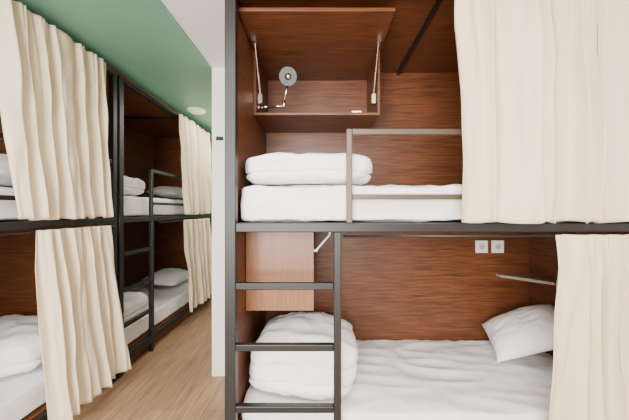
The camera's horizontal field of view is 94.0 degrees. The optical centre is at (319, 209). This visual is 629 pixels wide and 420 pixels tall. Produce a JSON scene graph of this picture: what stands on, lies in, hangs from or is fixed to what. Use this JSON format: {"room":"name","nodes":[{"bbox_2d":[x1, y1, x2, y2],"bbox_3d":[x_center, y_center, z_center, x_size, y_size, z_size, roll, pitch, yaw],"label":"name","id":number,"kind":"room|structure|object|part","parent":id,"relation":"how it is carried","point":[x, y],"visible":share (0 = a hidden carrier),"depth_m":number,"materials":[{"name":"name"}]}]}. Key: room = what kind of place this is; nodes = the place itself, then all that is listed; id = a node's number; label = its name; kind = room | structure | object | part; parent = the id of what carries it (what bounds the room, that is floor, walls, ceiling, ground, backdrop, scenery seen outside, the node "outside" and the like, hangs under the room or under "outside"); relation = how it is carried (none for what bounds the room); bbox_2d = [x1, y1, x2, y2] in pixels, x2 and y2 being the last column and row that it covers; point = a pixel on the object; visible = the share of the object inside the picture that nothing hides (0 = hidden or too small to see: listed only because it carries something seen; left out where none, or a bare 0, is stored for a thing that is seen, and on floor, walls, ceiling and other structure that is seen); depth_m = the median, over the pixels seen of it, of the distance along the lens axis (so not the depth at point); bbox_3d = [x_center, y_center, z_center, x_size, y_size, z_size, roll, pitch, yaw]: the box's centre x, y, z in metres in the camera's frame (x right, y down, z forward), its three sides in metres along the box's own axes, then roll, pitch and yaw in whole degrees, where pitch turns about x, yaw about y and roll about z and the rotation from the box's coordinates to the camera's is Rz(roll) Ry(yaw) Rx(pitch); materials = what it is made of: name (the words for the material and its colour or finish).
{"room":"dormitory","nodes":[
{"label":"dormitory","id":0,"kind":"room"},
{"bbox_2d":[15,0,211,134],"bbox_3d":[-1.763,-1.182,1.350,1.795,0.115,6.300,0,0,0],"label":"ceiling","id":1,"kind":"structure","parent":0,"point":[141,40],"depth_m":1.99,"materials":[{"name":"green paint"}]},
{"bbox_2d":[187,107,205,114],"bbox_3d":[-1.390,-1.107,3.300,0.200,0.035,0.200,0,0,0],"label":"smoke detector","id":2,"kind":"object","parent":1,"relation":"attached to","point":[194,110],"visible":1,"depth_m":3.25,"materials":[{"name":"white plastic"}]},
{"bbox_2d":[73,299,224,419],"bbox_3d":[-0.055,1.380,1.350,5.210,0.100,6.300,0,0,0],"label":"floor","id":3,"kind":"structure","parent":0,"point":[175,380],"depth_m":2.22,"materials":[{"name":"brown wood"}]},
{"bbox_2d":[0,0,116,419],"bbox_3d":[-2.029,0.115,1.225,0.943,2.430,2.120,0,0,0],"label":"bunk bed","id":4,"kind":"object","parent":3,"relation":"on","point":[18,295],"visible":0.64,"depth_m":2.25,"materials":[{"name":"brown wood"}]},
{"bbox_2d":[0,364,45,419],"bbox_3d":[-2.055,1.082,1.224,0.837,0.174,2.032,0,0,0],"label":"mattress","id":5,"kind":"object","parent":4,"relation":"on","point":[21,394],"visible":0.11,"depth_m":1.66,"materials":[{"name":"white fabric"}]},
{"bbox_2d":[0,314,41,376],"bbox_3d":[-2.022,0.864,1.929,0.706,0.247,0.553,0,0,0],"label":"duvet","id":6,"kind":"object","parent":5,"relation":"on","point":[20,348],"visible":0.49,"depth_m":1.75,"materials":[{"name":"white fabric"}]},
{"bbox_2d":[0,186,88,220],"bbox_3d":[-2.055,-0.032,1.225,0.838,0.194,2.029,0,0,0],"label":"mattress","id":7,"kind":"object","parent":4,"relation":"on","point":[8,208],"visible":0.16,"depth_m":1.55,"materials":[{"name":"white fabric"}]},
{"bbox_2d":[0,154,12,185],"bbox_3d":[-2.060,-0.262,1.950,0.439,0.212,0.560,0,0,0],"label":"duvet","id":8,"kind":"object","parent":7,"relation":"on","point":[5,175],"visible":0.18,"depth_m":1.75,"materials":[{"name":"white fabric"}]},
{"bbox_3d":[-2.060,0.130,2.268,0.880,2.400,0.035,0,0,0],"label":"panel","id":9,"kind":"part","parent":4,"relation":"part of","materials":[{"name":"brown wood"}]},
{"bbox_3d":[-1.600,-0.162,1.480,0.030,0.447,1.520,0,0,0],"label":"guard rail","id":10,"kind":"part","parent":4,"relation":"part of","materials":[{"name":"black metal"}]},
{"bbox_2d":[0,0,113,220],"bbox_3d":[-1.514,-0.497,1.745,0.091,1.106,0.791,0,0,1],"label":"curtain","id":11,"kind":"object","parent":4,"relation":"hanging from","point":[54,111],"visible":1,"depth_m":1.65,"materials":[{"name":"beige fabric"}]},
{"bbox_3d":[-2.050,-1.085,1.225,0.900,0.030,2.120,0,0,0],"label":"roof panel","id":12,"kind":"part","parent":4,"relation":"part of","materials":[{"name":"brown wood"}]},
{"bbox_2d":[35,225,131,419],"bbox_3d":[-1.464,0.649,1.881,0.185,1.075,0.614,0,0,0],"label":"curtain","id":13,"kind":"object","parent":4,"relation":"hanging from","point":[83,343],"visible":1,"depth_m":1.79,"materials":[{"name":"beige fabric"}]},
{"bbox_2d":[115,70,211,377],"bbox_3d":[-2.029,0.115,3.365,0.943,2.430,2.120,0,0,0],"label":"bunk bed","id":14,"kind":"object","parent":3,"relation":"on","point":[148,138],"visible":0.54,"depth_m":3.67,"materials":[{"name":"brown wood"}]},
{"bbox_3d":[-2.490,0.718,3.365,0.020,1.224,2.050,0,0,0],"label":"panel","id":15,"kind":"part","parent":14,"relation":"part of","materials":[{"name":"brown wood"}]},
{"bbox_3d":[-2.490,-0.482,3.365,0.020,1.175,2.050,0,0,0],"label":"panel","id":16,"kind":"part","parent":14,"relation":"part of","materials":[{"name":"brown wood"}]},
{"bbox_2d":[124,279,188,343],"bbox_3d":[-2.055,1.082,3.365,0.840,0.174,2.030,0,0,0],"label":"mattress","id":17,"kind":"object","parent":14,"relation":"on","point":[167,299],"visible":0.23,"depth_m":3.27,"materials":[{"name":"white fabric"}]},
{"bbox_2d":[124,292,147,322],"bbox_3d":[-1.933,0.883,2.661,0.575,0.211,0.486,0,0,0],"label":"duvet","id":18,"kind":"object","parent":17,"relation":"on","point":[135,303],"visible":0.3,"depth_m":2.65,"materials":[{"name":"white fabric"}]},
{"bbox_2d":[143,268,187,285],"bbox_3d":[-1.980,0.867,3.850,0.439,0.183,0.600,0,0,0],"label":"pillow","id":19,"kind":"object","parent":17,"relation":"on","point":[166,276],"visible":0.89,"depth_m":3.67,"materials":[{"name":"white fabric"}]},
{"bbox_2d":[124,196,190,216],"bbox_3d":[-2.056,-0.032,3.365,0.842,0.195,2.032,0,0,0],"label":"mattress","id":20,"kind":"object","parent":14,"relation":"on","point":[133,206],"visible":0.41,"depth_m":2.81,"materials":[{"name":"white fabric"}]},
{"bbox_2d":[124,176,144,195],"bbox_3d":[-1.929,-0.225,2.643,0.533,0.183,0.490,0,0,0],"label":"duvet","id":21,"kind":"object","parent":20,"relation":"on","point":[132,186],"visible":0.21,"depth_m":2.64,"materials":[{"name":"white fabric"}]},
{"bbox_2d":[146,186,182,197],"bbox_3d":[-2.000,-0.238,3.950,0.379,0.162,0.560,0,0,0],"label":"pillow","id":22,"kind":"object","parent":20,"relation":"on","point":[161,191],"visible":0.84,"depth_m":3.72,"materials":[{"name":"white fabric"}]},
{"bbox_3d":[-2.050,-1.085,3.365,0.900,0.030,2.120,0,0,0],"label":"roof panel","id":23,"kind":"part","parent":14,"relation":"part of","materials":[{"name":"brown wood"}]},
{"bbox_3d":[-1.600,-0.162,3.570,0.030,0.447,1.620,0,0,0],"label":"guard rail","id":24,"kind":"part","parent":14,"relation":"part of","materials":[{"name":"black metal"}]},
{"bbox_3d":[-2.060,0.130,4.407,0.880,2.400,0.035,0,0,0],"label":"panel","id":25,"kind":"part","parent":14,"relation":"part of","materials":[{"name":"brown wood"}]},
{"bbox_2d":[179,114,211,214],"bbox_3d":[-1.508,-0.497,3.656,0.112,1.106,0.908,0,0,0],"label":"curtain","id":26,"kind":"object","parent":14,"relation":"hanging from","point":[195,142],"visible":1,"depth_m":3.51,"materials":[{"name":"beige fabric"}]},
{"bbox_2d":[183,218,211,311],"bbox_3d":[-1.506,0.644,3.712,0.113,1.064,0.867,0,0,0],"label":"curtain","id":27,"kind":"object","parent":14,"relation":"hanging from","point":[197,232],"visible":0.98,"depth_m":3.63,"materials":[{"name":"beige fabric"}]},
{"bbox_2d":[225,0,628,419],"bbox_3d":[0.605,0.115,1.829,2.120,2.430,0.943,0,0,0],"label":"bunk bed","id":28,"kind":"object","parent":3,"relation":"on","point":[377,80],"visible":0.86,"depth_m":1.96,"materials":[{"name":"brown wood"}]},
{"bbox_3d":[-0.438,0.130,1.860,0.035,2.400,0.880,0,0,0],"label":"panel","id":29,"kind":"part","parent":28,"relation":"part of","materials":[{"name":"brown wood"}]},
{"bbox_2d":[258,67,296,112],"bbox_3d":[-0.280,-0.766,1.872,0.283,0.242,0.077,0,0,18],"label":"reading lamp","id":30,"kind":"object","parent":28,"relation":"attached to","point":[287,75],"visible":0.99,"depth_m":1.84,"materials":[{"name":"silver metal"}]},
{"bbox_3d":[-0.306,-0.729,1.886,0.230,0.167,0.049,0,0,22],"label":"swing arm","id":31,"kind":"part","parent":30,"relation":"part of","materials":[{"name":"silver metal"}]},
{"bbox_3d":[-0.200,-0.835,1.835,0.044,0.044,0.044,0,0,0],"label":"bulb","id":32,"kind":"part","parent":30,"relation":"part of","materials":[{"name":"white glass"}]},
{"bbox_3d":[-0.227,0.339,1.658,0.383,0.457,0.016,0,0,0],"label":"cabinet door","id":33,"kind":"part","parent":28,"relation":"part of","materials":[{"name":"brown wood"}]},
{"bbox_3d":[-0.018,-1.011,1.661,0.796,0.018,0.371,0,0,0],"label":"cabinet flap door","id":34,"kind":"part","parent":28,"relation":"part of","materials":[{"name":"brown wood"}]},
{"bbox_3d":[0.605,-1.085,1.850,2.120,0.030,0.900,0,0,0],"label":"roof panel","id":35,"kind":"part","parent":28,"relation":"part of","materials":[{"name":"brown wood"}]},
{"bbox_3d":[0.605,-0.482,2.290,2.050,1.175,0.020,0,0,0],"label":"panel","id":36,"kind":"part","parent":28,"relation":"part of","materials":[{"name":"brown wood"}]},
{"bbox_2d":[241,340,552,419],"bbox_3d":[0.604,1.079,1.854,2.043,0.186,0.849,0,0,0],"label":"mattress","id":37,"kind":"object","parent":28,"relation":"on","point":[399,379],"visible":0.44,"depth_m":1.66,"materials":[{"name":"white fabric"}]},
{"bbox_2d":[249,311,357,399],"bbox_3d":[-0.082,0.823,1.785,0.633,0.314,0.620,0,0,4],"label":"duvet","id":38,"kind":"object","parent":37,"relation":"on","point":[305,374],"visible":0.87,"depth_m":1.52,"materials":[{"name":"white fabric"}]},
{"bbox_2d":[481,304,554,362],"bbox_3d":[1.375,0.805,1.950,0.484,0.303,0.409,0,0,22],"label":"pillow","id":39,"kind":"object","parent":37,"relation":"on","point":[527,330],"visible":0.82,"depth_m":1.86,"materials":[{"name":"white fabric"}]},
{"bbox_3d":[0.605,0.718,2.290,2.050,1.224,0.020,0,0,0],"label":"panel","id":40,"kind":"part","parent":28,"relation":"part of","materials":[{"name":"brown wood"}]},
{"bbox_3d":[0.873,-0.162,1.400,1.495,0.447,0.030,0,0,0],"label":"guard rail","id":41,"kind":"part","parent":28,"relation":"part of","materials":[{"name":"brown metal"}]},
{"bbox_2d":[241,184,593,222],"bbox_3d":[0.608,-0.032,1.855,2.039,0.207,0.845,0,0,0],"label":"mattress","id":42,"kind":"object","parent":28,"relation":"on","point":[297,203],"visible":0.58,"depth_m":1.45,"materials":[{"name":"white fabric"}]},
{"bbox_2d":[245,152,371,185],"bbox_3d":[-0.065,-0.228,1.762,0.697,0.179,0.648,0,0,0],"label":"duvet","id":43,"kind":"object","parent":42,"relation":"on","point":[279,168],"visible":0.81,"depth_m":1.46,"materials":[{"name":"white fabric"}]},
{"bbox_2d":[475,240,487,252],"bbox_3d":[1.255,0.285,2.274,0.096,0.096,0.011,0,0,0],"label":"power outlet","id":44,"kind":"object","parent":28,"relation":"attached to","point":[481,246],"visible":1,"depth_m":2.27,"materials":[{"name":"white plastic"}]},
{"bbox_2d":[478,243,485,250],"bbox_3d":[1.255,0.285,2.271,0.060,0.060,0.002,0,0,0],"label":"socket","id":45,"kind":"object","parent":44,"relation":"attached to","point":[481,246],"depth_m":2.27,"materials":[{"name":"white plastic"}]},
{"bbox_2d":[491,240,503,252],"bbox_3d":[1.380,0.285,2.274,0.096,0.096,0.011,0,0,0],"label":"power outlet","id":46,"kind":"object","parent":28,"relation":"attached to","point":[497,246],"visible":1,"depth_m":2.27,"materials":[{"name":"white plastic"}]},
{"bbox_2d":[494,243,501,250],"bbox_3d":[1.380,0.285,2.271,0.060,0.060,0.002,0,0,0],"label":"socket","id":47,"kind":"object","parent":46,"relation":"attached to","point":[497,246],"depth_m":2.27,"materials":[{"name":"white plastic"}]},
{"bbox_2d":[496,274,556,284],"bbox_3d":[1.500,0.505,2.139,0.259,0.020,0.279,0,0,0],"label":"corner shelf","id":48,"kind":"object","parent":28,"relation":"attached to","point":[523,277],"visible":0.82,"depth_m":2.15,"materials":[{"name":"brown wood"}]},
{"bbox_2d":[454,0,628,223],"bbox_3d":[1.119,-0.495,1.310,1.023,1.111,0.102,0,0,0],"label":"curtain","id":49,"kind":"object","parent":28,"relation":"attached to","point":[544,84],"visible":1,"depth_m":1.33,"materials":[{"name":"beige fabric"}]},
{"bbox_3d":[1.647,0.130,1.860,0.035,2.400,0.880,0,0,0],"label":"panel","id":50,"kind":"part","parent":28,"relation":"part of","materials":[{"name":"brown wood"}]},
{"bbox_2d":[549,234,628,419],"bbox_3d":[1.322,0.654,1.304,0.668,1.084,0.114,0,0,0],"label":"curtain","id":51,"kind":"object","parent":28,"relation":"hanging from","point":[590,377],"visible":1,"depth_m":1.32,"materials":[{"name":"beige fabric"}]},
{"bbox_2d":[161,0,224,66],"bbox_3d":[0.843,-1.190,1.350,3.415,0.100,6.300,0,0,0],"label":"ceiling","id":52,"kind":"structure","parent":0,"point":[203,21],"depth_m":1.79,"materials":[{"name":"white paint"}]},
{"bbox_2d":[212,67,224,375],"bbox_3d":[0.843,0.095,2.400,3.415,2.470,0.120,0,0,0],"label":"wall","id":53,"kind":"structure","parent":0,"point":[218,73],"depth_m":2.34,"materials":[{"name":"white paint"}]}
]}

